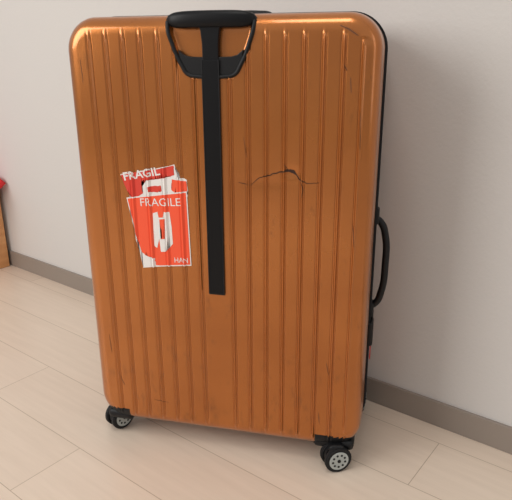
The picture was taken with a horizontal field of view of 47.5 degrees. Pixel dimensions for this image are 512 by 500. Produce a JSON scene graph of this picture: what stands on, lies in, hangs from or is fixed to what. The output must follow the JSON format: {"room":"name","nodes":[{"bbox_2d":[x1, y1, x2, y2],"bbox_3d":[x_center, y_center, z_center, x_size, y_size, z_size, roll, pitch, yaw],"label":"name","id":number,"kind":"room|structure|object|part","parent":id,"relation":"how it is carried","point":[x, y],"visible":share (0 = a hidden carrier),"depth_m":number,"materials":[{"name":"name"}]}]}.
{"room":"living room","nodes":[
{"label":"living room","id":0,"kind":"room"},
{"bbox_2d":[0,0,511,426],"bbox_3d":[0.219,-0.869,1.032,7.000,2.500,0.103,14,23,36],"label":"wall","id":1,"kind":"structure","parent":0,"point":[442,328],"depth_m":1.16,"materials":[{"name":"white paint"}]},
{"bbox_2d":[7,249,511,454],"bbox_3d":[0.193,0.302,1.383,7.000,0.058,0.008,14,23,36],"label":"baseboard","id":2,"kind":"structure","parent":1,"relation":"attached to","point":[478,428],"depth_m":1.26,"materials":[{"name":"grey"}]},
{"bbox_2d":[0,265,511,499],"bbox_3d":[-1.108,0.846,-0.118,7.500,0.001,4.300,14,23,36],"label":"floor","id":3,"kind":"structure","parent":0,"point":[57,441],"depth_m":1.18,"materials":[{"name":"beige wood"}]},
{"bbox_2d":[0,203,9,268],"bbox_3d":[-1.180,-0.083,2.184,0.428,0.290,0.265,14,23,36],"label":"base cabinet","id":4,"kind":"object","parent":3,"relation":"on","point":[4,259],"visible":1,"depth_m":2.17,"materials":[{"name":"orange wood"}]},
{"bbox_2d":[0,179,5,188],"bbox_3d":[-1.133,-0.246,2.106,0.410,0.067,0.256,14,23,36],"label":"cushion","id":5,"kind":"object","parent":4,"relation":"on","point":[2,183],"visible":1,"depth_m":2.08,"materials":[{"name":"red fabric"}]},
{"bbox_2d":[105,405,132,428],"bbox_3d":[-0.292,0.352,1.249,0.053,0.053,0.061,4,19,13],"label":"tyre","id":6,"kind":"object","parent":3,"relation":"on","point":[113,421],"depth_m":1.24,"materials":[{"name":"black rubber"}]},
{"bbox_2d":[117,417,130,425],"bbox_3d":[-0.292,0.352,1.249,0.050,0.038,0.051,4,19,13],"label":"hub","id":7,"kind":"object","parent":6,"relation":"in","point":[122,420],"depth_m":1.24,"materials":[{"name":"grey plastic"}]},
{"bbox_2d":[320,444,350,471],"bbox_3d":[0.153,0.394,1.117,0.061,0.053,0.053,4,19,13],"label":"tyre","id":8,"kind":"object","parent":3,"relation":"on","point":[326,460],"depth_m":1.10,"materials":[{"name":"black rubber"}]},
{"bbox_2d":[330,452,347,469],"bbox_3d":[0.153,0.394,1.117,0.050,0.038,0.049,4,19,13],"label":"hub","id":9,"kind":"object","parent":8,"relation":"in","point":[342,459],"depth_m":1.10,"materials":[{"name":"grey plastic"}]},
{"bbox_2d":[332,455,345,467],"bbox_3d":[0.153,0.395,1.117,0.043,0.029,0.046,4,19,13],"label":"wheel holes","id":10,"kind":"object","parent":9,"relation":"attached to","point":[339,461],"depth_m":1.10,"materials":[{"name":"black plastic"}]},
{"bbox_3d":[-0.276,0.343,1.247,0.062,0.056,0.052,4,19,13],"label":"wheel fork","id":11,"kind":"object","parent":3,"relation":"on","visible":0},
{"bbox_2d":[68,10,384,442],"bbox_3d":[-0.056,-0.020,1.074,0.531,0.785,0.100,4,19,13],"label":"shell","id":12,"kind":"object","parent":11,"relation":"on","point":[253,357],"depth_m":1.01,"materials":[{"name":"orange plastic"}]},
{"bbox_2d":[109,407,133,418],"bbox_3d":[-0.277,0.335,1.231,0.056,0.022,0.052,4,19,13],"label":"bumper cover","id":13,"kind":"object","parent":12,"relation":"attached to","point":[112,412],"visible":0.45,"depth_m":1.21,"materials":[{"name":"black plastic"}]},
{"bbox_2d":[120,165,187,196],"bbox_3d":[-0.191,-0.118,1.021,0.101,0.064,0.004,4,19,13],"label":"sticker","id":14,"kind":"object","parent":12,"relation":"attached to","point":[133,186],"visible":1,"depth_m":1.02,"materials":[{"name":"red paper"}]},
{"bbox_2d":[123,167,159,180],"bbox_3d":[-0.201,-0.133,1.019,0.071,0.026,0.004,4,19,13],"label":"lettering","id":15,"kind":"object","parent":14,"relation":"attached to","point":[144,170],"depth_m":1.02},
{"bbox_2d":[147,186,161,191],"bbox_3d":[-0.179,-0.107,1.022,0.028,0.013,0.004,4,19,13],"label":"sticker","id":16,"kind":"object","parent":12,"relation":"attached to","point":[151,188],"visible":1,"depth_m":1.02,"materials":[{"name":"red paper"}]},
{"bbox_2d":[127,191,190,267],"bbox_3d":[-0.174,-0.035,1.045,0.117,0.148,0.004,4,19,13],"label":"sticker","id":17,"kind":"object","parent":12,"relation":"attached to","point":[147,261],"visible":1,"depth_m":1.06,"materials":[{"name":"paper"}]},
{"bbox_2d":[140,198,180,205],"bbox_3d":[-0.170,-0.084,1.027,0.076,0.018,0.004,4,19,13],"label":"lettering","id":18,"kind":"object","parent":17,"relation":"attached to","point":[140,198],"depth_m":1.03},
{"bbox_2d":[153,212,172,251],"bbox_3d":[-0.168,-0.032,1.044,0.037,0.076,0.004,4,19,13],"label":"pictogram","id":19,"kind":"object","parent":12,"relation":"attached to","point":[165,244],"visible":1,"depth_m":1.04,"materials":[{"name":"white paper"}]},
{"bbox_2d":[159,219,164,238],"bbox_3d":[-0.168,-0.037,1.043,0.010,0.038,0.001,4,19,13],"label":"glass","id":20,"kind":"object","parent":19,"relation":"attached to","point":[162,221],"depth_m":1.04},
{"bbox_2d":[171,180,186,192],"bbox_3d":[-0.134,-0.108,1.011,0.030,0.029,0.004,4,19,13],"label":"sticker","id":21,"kind":"object","parent":12,"relation":"attached to","point":[176,185],"visible":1,"depth_m":1.01,"materials":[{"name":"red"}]},
{"bbox_2d":[201,60,209,292],"bbox_3d":[-0.085,-0.114,0.997,0.002,0.405,0.007,4,19,13],"label":"rail","id":22,"kind":"object","parent":12,"relation":"attached to","point":[201,60],"visible":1,"depth_m":0.99,"materials":[{"name":"black plastic"}]},
{"bbox_2d":[165,19,256,78],"bbox_3d":[-0.072,-0.319,0.928,0.150,0.089,0.012,4,19,13],"label":"trim","id":23,"kind":"structure","parent":12,"relation":"attached to","point":[167,27],"depth_m":0.93,"materials":[{"name":"black plastic"}]},
{"bbox_2d":[178,50,243,74],"bbox_3d":[-0.071,-0.302,0.938,0.108,0.039,0.014,4,19,13],"label":"plate","id":24,"kind":"object","parent":12,"relation":"attached to","point":[228,65],"visible":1,"depth_m":0.93,"materials":[{"name":"black plastic"}]},
{"bbox_2d":[166,10,256,28],"bbox_3d":[-0.072,-0.364,0.916,0.149,0.026,0.024,4,19,13],"label":"handle grip","id":25,"kind":"object","parent":12,"relation":"attached to","point":[196,18],"visible":1,"depth_m":0.91,"materials":[{"name":"black plastic"}]},
{"bbox_2d":[199,27,223,293],"bbox_3d":[-0.071,-0.142,0.989,0.039,0.463,0.015,4,19,13],"label":"rod","id":26,"kind":"object","parent":12,"relation":"attached to","point":[210,67],"depth_m":0.97,"materials":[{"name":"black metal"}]},
{"bbox_3d":[-0.072,-0.333,0.926,0.039,0.060,0.013,4,19,13],"label":"handle neck","id":27,"kind":"part","parent":26,"relation":"part of","materials":[{"name":"black plastic"}]},
{"bbox_2d":[218,60,224,294],"bbox_3d":[-0.058,-0.112,0.992,0.002,0.405,0.007,4,19,13],"label":"rail","id":28,"kind":"object","parent":12,"relation":"attached to","point":[218,60],"visible":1,"depth_m":0.98,"materials":[{"name":"black plastic"}]},
{"bbox_2d":[113,11,387,407],"bbox_3d":[-0.040,-0.036,1.133,0.544,0.786,0.035,4,19,13],"label":"band","id":29,"kind":"object","parent":12,"relation":"attached to","point":[369,16],"depth_m":1.03,"materials":[{"name":"black plastic"}]},
{"bbox_2d":[367,318,373,345],"bbox_3d":[0.221,0.158,1.132,0.014,0.050,0.036,4,19,13],"label":"lock","id":30,"kind":"object","parent":29,"relation":"attached to","point":[371,324],"visible":0.65,"depth_m":1.12,"materials":[{"name":"black plastic"}]},
{"bbox_3d":[0.220,0.111,1.117,0.012,0.030,0.024,4,19,13],"label":"side handle mount","id":31,"kind":"part","parent":29,"relation":"part of","materials":[{"name":"black plastic"}]},
{"bbox_3d":[0.219,-0.063,1.058,0.012,0.030,0.024,4,19,13],"label":"side handle mount","id":32,"kind":"part","parent":29,"relation":"part of","materials":[{"name":"black plastic"}]},
{"bbox_2d":[372,216,389,306],"bbox_3d":[0.229,0.025,1.085,0.037,0.188,0.013,4,19,13],"label":"handle","id":33,"kind":"object","parent":29,"relation":"attached to","point":[384,229],"visible":0.91,"depth_m":1.08,"materials":[{"name":"black plastic"}]},
{"bbox_3d":[-0.036,-0.391,0.974,0.139,0.018,0.011,4,19,13],"label":"top handle","id":34,"kind":"part","parent":12,"relation":"part of","materials":[{"name":"black plastic"}]},
{"bbox_2d":[251,171,316,184],"bbox_3d":[0.047,-0.118,0.964,0.115,0.027,0.004,4,19,13],"label":"main crack","id":35,"kind":"object","parent":12,"relation":"attached to","point":[279,171],"visible":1,"depth_m":0.96,"materials":[{"name":"brown plastic"}]},
{"bbox_2d":[314,435,354,449],"bbox_3d":[0.153,0.364,1.136,0.078,0.022,0.052,4,19,13],"label":"bumper cover","id":36,"kind":"object","parent":12,"relation":"attached to","point":[349,444],"visible":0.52,"depth_m":1.11,"materials":[{"name":"black plastic"}]},
{"bbox_2d":[328,442,343,450],"bbox_3d":[0.152,0.372,1.124,0.039,0.022,0.057,4,19,13],"label":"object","id":37,"kind":"object","parent":36,"relation":"attached to","point":[331,445],"depth_m":1.10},
{"bbox_2d":[340,25,358,35],"bbox_3d":[0.140,-0.329,0.870,0.028,0.016,0.001,5,19,14],"label":"scuff","id":38,"kind":"object","parent":12,"relation":"attached to","point":[349,29],"visible":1,"depth_m":0.87,"materials":[{"name":"brown plastic"}]}
]}

